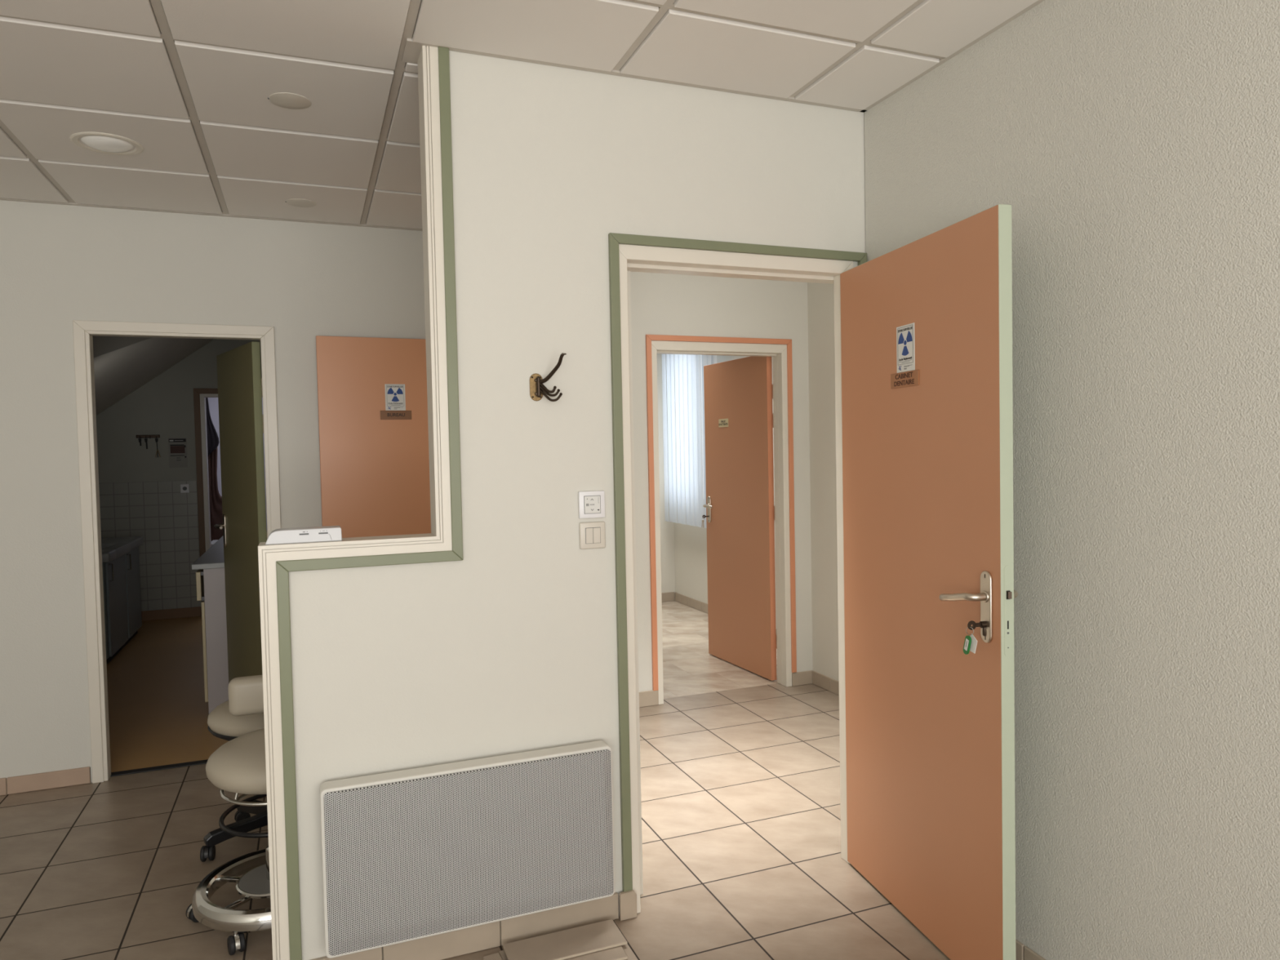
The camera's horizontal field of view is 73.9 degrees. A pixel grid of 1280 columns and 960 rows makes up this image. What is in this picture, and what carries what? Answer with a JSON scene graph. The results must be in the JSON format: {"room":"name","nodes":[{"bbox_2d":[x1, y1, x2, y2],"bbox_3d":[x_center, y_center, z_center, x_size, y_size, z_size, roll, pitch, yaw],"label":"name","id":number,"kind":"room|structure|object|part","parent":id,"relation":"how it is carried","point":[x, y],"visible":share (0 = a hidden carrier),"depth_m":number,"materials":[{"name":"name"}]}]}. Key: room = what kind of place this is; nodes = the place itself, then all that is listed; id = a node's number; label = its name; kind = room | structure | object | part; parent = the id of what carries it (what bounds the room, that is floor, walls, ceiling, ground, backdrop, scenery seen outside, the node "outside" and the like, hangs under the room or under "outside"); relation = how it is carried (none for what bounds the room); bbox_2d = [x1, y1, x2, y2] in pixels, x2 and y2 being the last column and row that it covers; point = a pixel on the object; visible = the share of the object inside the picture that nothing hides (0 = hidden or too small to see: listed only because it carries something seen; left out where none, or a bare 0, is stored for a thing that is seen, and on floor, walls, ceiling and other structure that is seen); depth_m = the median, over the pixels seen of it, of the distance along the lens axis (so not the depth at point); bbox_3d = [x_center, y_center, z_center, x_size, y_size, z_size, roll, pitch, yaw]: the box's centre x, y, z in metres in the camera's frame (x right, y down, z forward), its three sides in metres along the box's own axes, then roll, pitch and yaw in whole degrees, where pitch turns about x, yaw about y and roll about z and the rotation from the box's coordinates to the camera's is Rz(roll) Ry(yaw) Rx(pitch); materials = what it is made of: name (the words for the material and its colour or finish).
{"room":"dental clinic","nodes":[
{"label":"dental clinic","id":0,"kind":"room"},
{"bbox_2d":[92,335,213,415],"bbox_3d":[-3.888,-0.920,6.455,0.988,0.741,2.764,-2,2,-21],"label":"ceiling","id":1,"kind":"structure","parent":0,"point":[122,365],"depth_m":6.83,"materials":[{"name":"paint"}]},
{"bbox_2d":[96,338,262,606],"bbox_3d":[-4.048,-0.067,7.962,1.950,2.660,0.104,-2,2,-21],"label":"wall","id":2,"kind":"structure","parent":0,"point":[163,406],"depth_m":7.76,"materials":[{"name":"paint"}]},
{"bbox_2d":[136,435,159,438],"bbox_3d":[-4.460,-0.392,7.718,0.190,0.036,0.033,-2,2,-21],"label":"key rack","id":3,"kind":"object","parent":2,"relation":"attached to","point":[137,436],"visible":1,"depth_m":7.72,"materials":[{"name":"brown metal"}]},
{"bbox_2d":[144,438,147,448],"bbox_3d":[-4.467,-0.328,7.703,0.026,0.096,0.010,-2,2,-21],"label":"key","id":4,"kind":"object","parent":3,"relation":"hanging from","point":[145,439],"visible":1,"depth_m":7.70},
{"bbox_2d":[155,438,160,457],"bbox_3d":[-4.382,-0.292,7.736,0.044,0.171,0.007,-2,2,-21],"label":"key","id":5,"kind":"object","parent":3,"relation":"hanging from","point":[156,439],"visible":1,"depth_m":7.73,"materials":[{"name":"black metal"}]},
{"bbox_2d":[98,480,201,611],"bbox_3d":[-4.456,0.647,7.761,0.780,1.264,0.008,-2,2,-21],"label":"tiled wall","id":6,"kind":"structure","parent":2,"relation":"attached to","point":[166,518],"depth_m":7.78,"materials":[{"name":"white tile"}]},
{"bbox_2d":[141,606,201,621],"bbox_3d":[-4.440,1.234,7.771,0.780,0.090,0.013,-2,2,-21],"label":"baseboard","id":7,"kind":"structure","parent":6,"relation":"attached to","point":[164,614],"depth_m":7.82,"materials":[{"name":"brown wood"}]},
{"bbox_2d":[180,484,189,493],"bbox_3d":[-4.190,0.078,7.840,0.072,0.080,0.010,-2,2,-21],"label":"wall socket","id":8,"kind":"object","parent":6,"relation":"attached to","point":[184,488],"visible":1,"depth_m":7.83,"materials":[{"name":"white plastic"}]},
{"bbox_2d":[168,437,187,467],"bbox_3d":[-4.244,-0.251,7.822,0.150,0.275,0.005,-2,2,-21],"label":"notice","id":9,"kind":"object","parent":2,"relation":"attached to","point":[177,446],"visible":1,"depth_m":7.82,"materials":[{"name":"paper"}]},
{"bbox_2d":[168,438,186,460],"bbox_3d":[-4.244,-0.278,7.819,0.140,0.200,0.002,-2,2,-21],"label":"print","id":10,"kind":"object","parent":9,"relation":"attached to","point":[177,446],"depth_m":7.82},
{"bbox_2d":[193,388,262,601],"bbox_3d":[-3.684,0.195,8.105,0.925,2.112,0.135,-2,2,-21],"label":"door frame","id":11,"kind":"structure","parent":2,"relation":"attached to","point":[197,392],"depth_m":7.89,"materials":[{"name":"paint"}]},
{"bbox_2d":[208,397,266,538],"bbox_3d":[-5.004,-0.128,10.338,2.000,2.660,0.100,-2,2,-21],"label":"wall","id":12,"kind":"structure","parent":0,"point":[212,402],"depth_m":10.25,"materials":[{"name":"white paint"}]},
{"bbox_2d":[0,200,813,782],"bbox_3d":[-1.520,0.007,4.255,5.660,2.660,0.100,-2,2,-21],"label":"wall","id":13,"kind":"structure","parent":0,"point":[60,264],"depth_m":3.91,"materials":[{"name":"paint"}]},
{"bbox_2d":[0,766,91,795],"bbox_3d":[-3.297,1.361,3.536,1.743,0.074,0.011,-2,2,-21],"label":"baseboard","id":14,"kind":"structure","parent":13,"relation":"attached to","point":[82,775],"depth_m":3.79,"materials":[{"name":"tile"}]},
{"bbox_2d":[110,759,208,777],"bbox_3d":[-2.123,1.353,4.072,0.720,0.006,0.048,-2,2,-21],"label":"trim","id":15,"kind":"structure","parent":13,"relation":"attached to","point":[201,762],"depth_m":4.01,"materials":[{"name":"black rubber"}]},
{"bbox_2d":[72,320,280,783],"bbox_3d":[-2.127,0.317,3.996,0.821,2.082,0.076,-2,2,-21],"label":"door frame","id":16,"kind":"structure","parent":13,"relation":"attached to","point":[79,327],"depth_m":3.85,"materials":[{"name":"white paint"}]},
{"bbox_2d":[213,341,267,683],"bbox_3d":[-2.062,0.328,4.438,0.160,2.012,0.706,-3,3,-39],"label":"door","id":17,"kind":"structure","parent":13,"relation":"in","point":[239,379],"depth_m":4.37,"materials":[{"name":"green paint"}]},
{"bbox_3d":[-2.258,0.251,4.593,0.057,0.030,0.141,-3,3,-39],"label":"lever","id":18,"kind":"part","parent":17,"relation":"part of","materials":[{"name":"metal"}]},
{"bbox_3d":[-2.271,0.276,4.655,0.008,0.185,0.042,-3,3,-39],"label":"handle","id":19,"kind":"part","parent":17,"relation":"part of","materials":[{"name":"metal"}]},
{"bbox_2d":[639,689,658,707],"bbox_3d":[-0.288,1.253,4.709,0.846,0.088,0.011,-2,2,-21],"label":"baseboard","id":20,"kind":"structure","parent":13,"relation":"attached to","point":[647,698],"depth_m":4.84,"materials":[{"name":"tile"}]},
{"bbox_2d":[645,334,796,704],"bbox_3d":[0.474,0.218,5.036,0.943,2.103,0.118,-2,2,-21],"label":"door frame","id":21,"kind":"structure","parent":13,"relation":"attached to","point":[780,350],"depth_m":5.11,"materials":[{"name":"paint"}]},
{"bbox_2d":[702,355,777,680],"bbox_3d":[0.651,0.224,5.630,0.160,2.028,0.824,-2,2,-24],"label":"door","id":22,"kind":"structure","parent":13,"relation":"in","point":[740,506],"depth_m":5.56,"materials":[{"name":"paint"}]},
{"bbox_2d":[701,515,708,527],"bbox_3d":[0.459,0.287,5.943,0.054,0.089,0.035,-2,2,-24],"label":"bunch","id":23,"kind":"object","parent":22,"relation":"hanging from","point":[704,517],"visible":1,"depth_m":5.93,"materials":[{"name":"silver metal"}]},
{"bbox_3d":[0.479,0.181,5.886,0.057,0.030,0.141,-2,2,-24],"label":"lever","id":24,"kind":"part","parent":22,"relation":"part of","materials":[{"name":"metal"}]},
{"bbox_3d":[0.483,0.205,5.949,0.008,0.185,0.042,-2,2,-24],"label":"handle","id":25,"kind":"part","parent":22,"relation":"part of","materials":[{"name":"metal"}]},
{"bbox_2d":[718,418,728,427],"bbox_3d":[0.562,-0.384,5.730,0.005,0.055,0.125,-2,2,-24],"label":"name plate","id":26,"kind":"object","parent":22,"relation":"attached to","point":[722,422],"visible":1,"depth_m":5.73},
{"bbox_2d":[791,670,813,686],"bbox_3d":[0.995,1.213,5.210,0.151,0.082,0.011,-2,2,-21],"label":"baseboard","id":27,"kind":"structure","parent":13,"relation":"attached to","point":[803,677],"depth_m":5.20,"materials":[{"name":"tile"}]},
{"bbox_2d":[0,600,950,959],"bbox_3d":[-1.235,1.367,4.386,6.200,0.081,14.200,-2,2,-21],"label":"floor","id":28,"kind":"structure","parent":0,"point":[742,860],"depth_m":3.26,"materials":[{"name":"beige tile"}]},
{"bbox_2d":[101,536,142,665],"bbox_3d":[-4.160,0.907,6.543,0.420,0.815,1.330,-2,2,-21],"label":"base cabinet","id":29,"kind":"object","parent":28,"relation":"on","point":[120,555],"visible":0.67,"depth_m":6.48,"materials":[{"name":"grey wood"}]},
{"bbox_3d":[-3.780,0.662,6.090,0.027,0.130,0.010,-2,2,-21],"label":"handle","id":30,"kind":"part","parent":29,"relation":"part of","materials":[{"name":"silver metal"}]},
{"bbox_3d":[-3.897,0.918,6.351,0.018,0.675,0.620,-2,2,-21],"label":"cabinet door","id":31,"kind":"part","parent":29,"relation":"part of","materials":[{"name":"grey wood"}]},
{"bbox_2d":[101,536,142,562],"bbox_3d":[-4.168,0.535,6.531,0.420,0.072,1.330,-2,2,-21],"label":"countertop","id":32,"kind":"structure","parent":29,"relation":"on","point":[113,548],"depth_m":6.64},
{"bbox_3d":[-4.020,0.646,6.704,0.027,0.130,0.010,-2,2,-21],"label":"handle","id":33,"kind":"part","parent":29,"relation":"part of","materials":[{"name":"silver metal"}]},
{"bbox_3d":[-4.123,0.903,6.928,0.018,0.675,0.540,-2,2,-21],"label":"cabinet door","id":34,"kind":"part","parent":29,"relation":"part of","materials":[{"name":"grey wood"}]},
{"bbox_2d":[191,536,228,713],"bbox_3d":[-2.562,0.871,5.793,0.612,0.872,2.030,-2,2,-21],"label":"base cabinet","id":35,"kind":"object","parent":28,"relation":"on","point":[210,577],"visible":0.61,"depth_m":4.79,"materials":[{"name":"white plastic"}]},
{"bbox_3d":[-2.555,0.589,4.985,0.023,0.160,0.485,-2,2,-21],"label":"drawer","id":36,"kind":"part","parent":35,"relation":"part of","materials":[{"name":"beige wood"}]},
{"bbox_3d":[-2.531,0.961,5.004,0.016,0.565,0.485,-2,2,-21],"label":"cabinet door","id":37,"kind":"part","parent":35,"relation":"part of","materials":[{"name":"beige wood"}]},
{"bbox_2d":[191,536,224,569],"bbox_3d":[-2.571,0.450,5.778,0.612,0.029,2.030,-2,2,-21],"label":"countertop","id":38,"kind":"structure","parent":35,"relation":"on","point":[213,557],"depth_m":4.98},
{"bbox_2d":[211,539,217,546],"bbox_3d":[-3.926,0.921,8.477,0.610,0.644,0.440,-2,2,-21],"label":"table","id":39,"kind":"object","parent":28,"relation":"on","point":[213,542],"visible":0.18,"depth_m":8.38,"materials":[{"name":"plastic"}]},
{"bbox_2d":[208,447,222,541],"bbox_3d":[-4.488,0.329,9.207,0.320,1.799,0.027,-2,2,-21],"label":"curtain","id":40,"kind":"object","parent":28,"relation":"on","point":[215,500],"visible":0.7,"depth_m":9.16,"materials":[{"name":"fabric"}]},
{"bbox_2d":[185,728,271,955],"bbox_3d":[-1.176,1.098,2.743,0.534,0.568,0.504,-2,2,-21],"label":"stool","id":41,"kind":"object","parent":28,"relation":"on","point":[238,766],"visible":0.46,"depth_m":2.58,"materials":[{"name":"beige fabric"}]},
{"bbox_3d":[-1.141,0.879,2.740,0.458,0.131,0.458,-2,2,-21],"label":"seat","id":42,"kind":"part","parent":41,"relation":"part of","materials":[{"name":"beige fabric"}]},
{"bbox_2d":[200,675,268,862],"bbox_3d":[-1.351,1.020,3.204,0.557,0.700,0.569,-2,2,-21],"label":"stool","id":43,"kind":"object","parent":28,"relation":"on","point":[242,713],"visible":0.38,"depth_m":3.04,"materials":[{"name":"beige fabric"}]},
{"bbox_3d":[-1.476,1.286,3.156,0.252,0.073,0.038,-3,3,-39],"label":"leg","id":44,"kind":"part","parent":43,"relation":"part of","materials":[{"name":"black plastic"}]},
{"bbox_3d":[-1.372,0.879,3.235,0.486,0.101,0.486,-2,2,-21],"label":"seat","id":45,"kind":"part","parent":43,"relation":"part of","materials":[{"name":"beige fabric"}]},
{"bbox_3d":[-1.246,0.739,2.976,0.345,0.128,0.070,-2,2,-21],"label":"backrest","id":46,"kind":"part","parent":43,"relation":"part of","materials":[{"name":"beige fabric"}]},
{"bbox_3d":[-1.486,1.280,3.327,0.252,0.073,0.038,0,2,33],"label":"leg","id":47,"kind":"part","parent":43,"relation":"part of","materials":[{"name":"black plastic"}]},
{"bbox_2d":[483,919,638,959],"bbox_3d":[-0.227,1.360,2.428,0.406,0.026,0.224,-2,2,-21],"label":"floor","id":48,"kind":"structure","parent":28,"relation":"on","point":[604,935],"depth_m":2.46,"materials":[{"name":"beige tile"}]},
{"bbox_2d":[0,0,1038,228],"bbox_3d":[-0.778,-1.191,0.666,4.510,0.097,7.065,-2,2,-21],"label":"ceiling","id":49,"kind":"structure","parent":0,"point":[257,169],"depth_m":2.52,"materials":[{"name":"tile"}]},
{"bbox_2d":[69,132,143,155],"bbox_3d":[-1.906,-1.200,3.047,0.224,0.031,0.224,-2,2,-21],"label":"recessed light","id":50,"kind":"object","parent":49,"relation":"in","point":[98,142],"visible":0.98,"depth_m":3.02,"materials":[{"name":"white paint"}]},
{"bbox_3d":[-1.906,-1.197,3.047,0.169,0.025,0.169,-2,2,-21],"label":"lamp glass","id":51,"kind":"part","parent":50,"relation":"part of","materials":[{"name":"white glass"}]},
{"bbox_2d":[0,0,1044,231],"bbox_3d":[-0.777,-1.155,0.668,4.510,0.013,7.065,-2,2,-21],"label":"grid","id":52,"kind":"object","parent":49,"relation":"attached to","point":[409,51],"visible":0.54,"depth_m":2.56,"materials":[{"name":"white metal"}]},
{"bbox_2d":[288,50,866,959],"bbox_3d":[-0.075,0.031,2.660,2.028,2.660,0.105,-2,2,-21],"label":"wall","id":53,"kind":"structure","parent":0,"point":[509,646],"depth_m":2.52,"materials":[{"name":"paint"}]},
{"bbox_2d":[257,45,452,959],"bbox_3d":[-0.794,0.086,2.388,0.507,2.598,0.111,-2,2,-21],"label":"trim","id":54,"kind":"structure","parent":53,"relation":"attached to","point":[439,539],"depth_m":2.38,"materials":[{"name":"paint"}]},
{"bbox_2d":[265,525,342,544],"bbox_3d":[-0.924,0.151,2.344,0.194,0.037,0.076,-2,2,-21],"label":"dispenser box","id":55,"kind":"object","parent":54,"relation":"on","point":[327,533],"visible":1,"depth_m":2.31,"materials":[{"name":"white plastic"}]},
{"bbox_2d":[275,46,462,959],"bbox_3d":[-0.742,0.087,2.351,0.493,2.598,0.016,-2,2,-21],"label":"trim","id":56,"kind":"structure","parent":53,"relation":"attached to","point":[282,568],"depth_m":2.38,"materials":[{"name":"green paint"}]},
{"bbox_2d":[320,740,614,958],"bbox_3d":[-0.473,1.034,2.438,0.818,0.457,0.096,-2,2,-21],"label":"radiator","id":57,"kind":"object","parent":53,"relation":"attached to","point":[409,855],"visible":1,"depth_m":2.38,"materials":[{"name":"metal"}]},
{"bbox_2d":[529,352,566,401],"bbox_3d":[-0.264,-0.298,2.492,0.127,0.138,0.032,0,2,30],"label":"coat hook","id":58,"kind":"object","parent":53,"relation":"attached to","point":[536,386],"visible":1,"depth_m":2.50,"materials":[{"name":"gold metal"}]},
{"bbox_3d":[-0.307,-0.274,2.518,0.040,0.082,0.004,-2,2,-21],"label":"plate","id":59,"kind":"part","parent":58,"relation":"part of","materials":[{"name":"gold metal"}]},
{"bbox_3d":[-0.272,-0.272,2.497,0.060,0.036,0.011,0,2,24],"label":"curl arm","id":60,"kind":"part","parent":58,"relation":"part of","materials":[{"name":"brown metal"}]},
{"bbox_3d":[-0.266,-0.262,2.497,0.070,0.035,0.010,0,2,22],"label":"curl arm","id":61,"kind":"part","parent":58,"relation":"part of","materials":[{"name":"brown metal"}]},
{"bbox_3d":[-0.263,-0.249,2.496,0.077,0.040,0.012,0,2,20],"label":"curl arm","id":62,"kind":"part","parent":58,"relation":"part of","materials":[{"name":"brown metal"}]},
{"bbox_2d":[577,490,604,518],"bbox_3d":[-0.146,0.074,2.584,0.082,0.082,0.015,-2,2,-21],"label":"thermostat","id":63,"kind":"object","parent":53,"relation":"attached to","point":[591,504],"visible":1,"depth_m":2.58,"materials":[{"name":"white plastic"}]},
{"bbox_3d":[-0.145,0.075,2.579,0.052,0.054,0.005,-2,2,-21],"label":"key panel","id":64,"kind":"part","parent":63,"relation":"part of","materials":[{"name":"white plastic"}]},
{"bbox_2d":[579,521,605,549],"bbox_3d":[-0.144,0.168,2.588,0.082,0.082,0.013,-2,2,-21],"label":"light switch","id":65,"kind":"object","parent":53,"relation":"attached to","point":[592,534],"visible":1,"depth_m":2.58,"materials":[{"name":"beige plastic"}]},
{"bbox_2d":[618,889,636,920],"bbox_3d":[-0.037,1.320,2.645,0.054,0.083,0.010,-2,2,-21],"label":"baseboard","id":66,"kind":"structure","parent":53,"relation":"attached to","point":[628,900],"depth_m":2.64,"materials":[{"name":"tile"}]},
{"bbox_2d":[608,232,866,913],"bbox_3d":[0.343,0.291,2.837,0.933,2.112,0.124,-2,2,-21],"label":"door frame","id":67,"kind":"structure","parent":53,"relation":"attached to","point":[632,254],"depth_m":2.65,"materials":[{"name":"paint"}]},
{"bbox_2d":[626,271,643,894],"bbox_3d":[-0.410,0.006,3.612,0.100,2.660,1.905,-2,2,-21],"label":"wall","id":68,"kind":"structure","parent":0,"point":[628,272],"depth_m":2.75,"materials":[{"name":"paint"}]},
{"bbox_3d":[-0.582,0.294,4.076,0.116,2.060,0.840,-2,2,-21],"label":"door","id":69,"kind":"structure","parent":68,"relation":"in","visible":0},
{"bbox_2d":[315,335,431,537],"bbox_3d":[-1.149,0.307,4.281,0.834,2.028,0.101,-2,2,-24],"label":"door","id":70,"kind":"structure","parent":69,"relation":"attached to","point":[375,471],"depth_m":4.20,"materials":[{"name":"paint"}]},
{"bbox_2d":[384,383,405,410],"bbox_3d":[-1.218,-0.412,4.240,0.097,0.131,0.002,-2,2,-23],"label":"sign","id":71,"kind":"object","parent":70,"relation":"attached to","point":[395,398],"visible":1,"depth_m":4.24,"materials":[{"name":"white paper"}]},
{"bbox_2d":[388,404,402,408],"bbox_3d":[-1.216,-0.365,4.241,0.072,0.024,0.001,-2,2,-23],"label":"print","id":72,"kind":"object","parent":71,"relation":"attached to","point":[388,404],"depth_m":4.24},
{"bbox_2d":[380,410,411,419],"bbox_3d":[-1.215,-0.324,4.242,0.150,0.045,0.005,-2,2,-23],"label":"name plate","id":73,"kind":"object","parent":70,"relation":"attached to","point":[384,415],"visible":1,"depth_m":4.24,"materials":[{"name":"brown plastic"}]},
{"bbox_2d":[657,354,675,596],"bbox_3d":[-0.712,-0.131,7.827,2.169,2.660,0.100,-2,2,-21],"label":"wall","id":74,"kind":"structure","parent":0,"point":[667,528],"depth_m":8.15,"materials":[{"name":"paint"}]},
{"bbox_2d":[661,591,675,601],"bbox_3d":[-0.624,1.154,7.835,2.058,0.088,0.011,-2,2,-21],"label":"baseboard","id":75,"kind":"structure","parent":74,"relation":"attached to","point":[666,597],"depth_m":8.18,"materials":[{"name":"tile"}]},
{"bbox_2d":[674,355,776,628],"bbox_3d":[0.893,-0.132,6.879,0.131,2.660,3.035,-2,2,-21],"label":"wall","id":76,"kind":"structure","parent":0,"point":[690,541],"depth_m":7.81,"materials":[{"name":"paint"}]},
{"bbox_2d":[662,354,716,528],"bbox_3d":[0.436,-0.444,7.446,0.044,1.695,1.229,-2,2,-21],"label":"vertical blind","id":77,"kind":"object","parent":76,"relation":"attached to","point":[689,384],"visible":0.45,"depth_m":7.58,"materials":[{"name":"white fabric"}]},
{"bbox_2d":[682,354,703,498],"bbox_3d":[0.538,-0.499,7.759,0.060,1.450,0.800,-2,2,-21],"label":"window","id":78,"kind":"structure","parent":76,"relation":"in","point":[682,354],"depth_m":8.04,"materials":[{"name":"white glass"}]},
{"bbox_2d":[675,591,776,630],"bbox_3d":[0.833,1.155,6.949,0.011,0.084,2.698,-2,2,-21],"label":"baseboard","id":79,"kind":"structure","parent":76,"relation":"attached to","point":[700,606],"depth_m":7.84,"materials":[{"name":"tile"}]},
{"bbox_2d":[807,282,839,680],"bbox_3d":[1.860,-0.028,3.232,0.100,2.660,4.265,-2,2,-21],"label":"wall","id":80,"kind":"structure","parent":0,"point":[820,296],"depth_m":5.07,"materials":[{"name":"paint"}]},
{"bbox_2d":[812,671,839,695],"bbox_3d":[1.400,1.233,4.367,0.011,0.081,1.852,-2,2,-21],"label":"baseboard","id":81,"kind":"structure","parent":80,"relation":"attached to","point":[826,682],"depth_m":5.09,"materials":[{"name":"tile"}]},
{"bbox_2d":[864,0,1279,959],"bbox_3d":[1.760,0.063,0.615,0.100,2.660,5.061,-2,2,-21],"label":"wall","id":82,"kind":"structure","parent":0,"point":[1132,146],"depth_m":2.00,"materials":[{"name":"paint"}]},
{"bbox_2d":[840,204,1017,959],"bbox_3d":[0.821,0.323,2.539,0.160,2.032,0.850,-2,2,-14],"label":"door","id":83,"kind":"structure","parent":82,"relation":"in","point":[927,467],"depth_m":2.40,"materials":[{"name":"orange paint"}]},
{"bbox_2d":[890,369,919,388],"bbox_3d":[0.784,-0.298,2.525,0.005,0.044,0.149,-2,2,-14],"label":"name plate","id":84,"kind":"object","parent":83,"relation":"attached to","point":[911,378],"visible":1,"depth_m":2.52,"materials":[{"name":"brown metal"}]},
{"bbox_2d":[896,322,915,373],"bbox_3d":[0.785,-0.389,2.517,0.002,0.137,0.097,-2,2,-14],"label":"sign","id":85,"kind":"object","parent":83,"relation":"attached to","point":[905,337],"visible":1,"depth_m":2.51,"materials":[{"name":"white paper"}]},
{"bbox_3d":[0.845,0.304,2.226,0.057,0.044,0.141,-2,2,-14],"label":"lever","id":86,"kind":"part","parent":83,"relation":"part of","materials":[{"name":"metal"}]},
{"bbox_2d":[963,620,981,654],"bbox_3d":[0.856,0.403,2.186,0.052,0.089,0.047,-3,3,-41],"label":"key","id":87,"kind":"object","parent":83,"relation":"in","point":[971,642],"visible":1,"depth_m":2.17,"materials":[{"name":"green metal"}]},
{"bbox_3d":[0.862,0.371,2.178,0.054,0.024,0.004,-2,2,-14],"label":"blade","id":88,"kind":"part","parent":87,"relation":"part of","materials":[{"name":"brown metal"}]},
{"bbox_3d":[0.887,0.325,2.180,0.008,0.185,0.042,-2,2,-14],"label":"handle","id":89,"kind":"part","parent":83,"relation":"part of","materials":[{"name":"metal"}]},
{"bbox_3d":[0.945,0.295,2.251,0.057,0.030,0.141,-2,2,-14],"label":"lever","id":90,"kind":"part","parent":83,"relation":"part of","materials":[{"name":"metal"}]},
{"bbox_2d":[1015,939,1045,959],"bbox_3d":[1.548,1.350,1.116,0.010,0.061,3.994,-2,2,-21],"label":"baseboard","id":91,"kind":"structure","parent":82,"relation":"attached to","point":[1022,952],"depth_m":2.35,"materials":[{"name":"tile"}]},
{"bbox_3d":[-3.763,-1.345,7.121,1.950,0.060,6.935,-2,2,-21],"label":"ceiling","id":92,"kind":"structure","parent":0,"visible":0},
{"bbox_2d":[205,397,218,455],"bbox_3d":[-4.591,-0.750,9.097,0.149,1.130,0.018,-2,2,-21],"label":"curtain","id":93,"kind":"object","parent":92,"relation":"hanging from","point":[212,437],"visible":0.41,"depth_m":9.10,"materials":[{"name":"fabric"}]}
]}

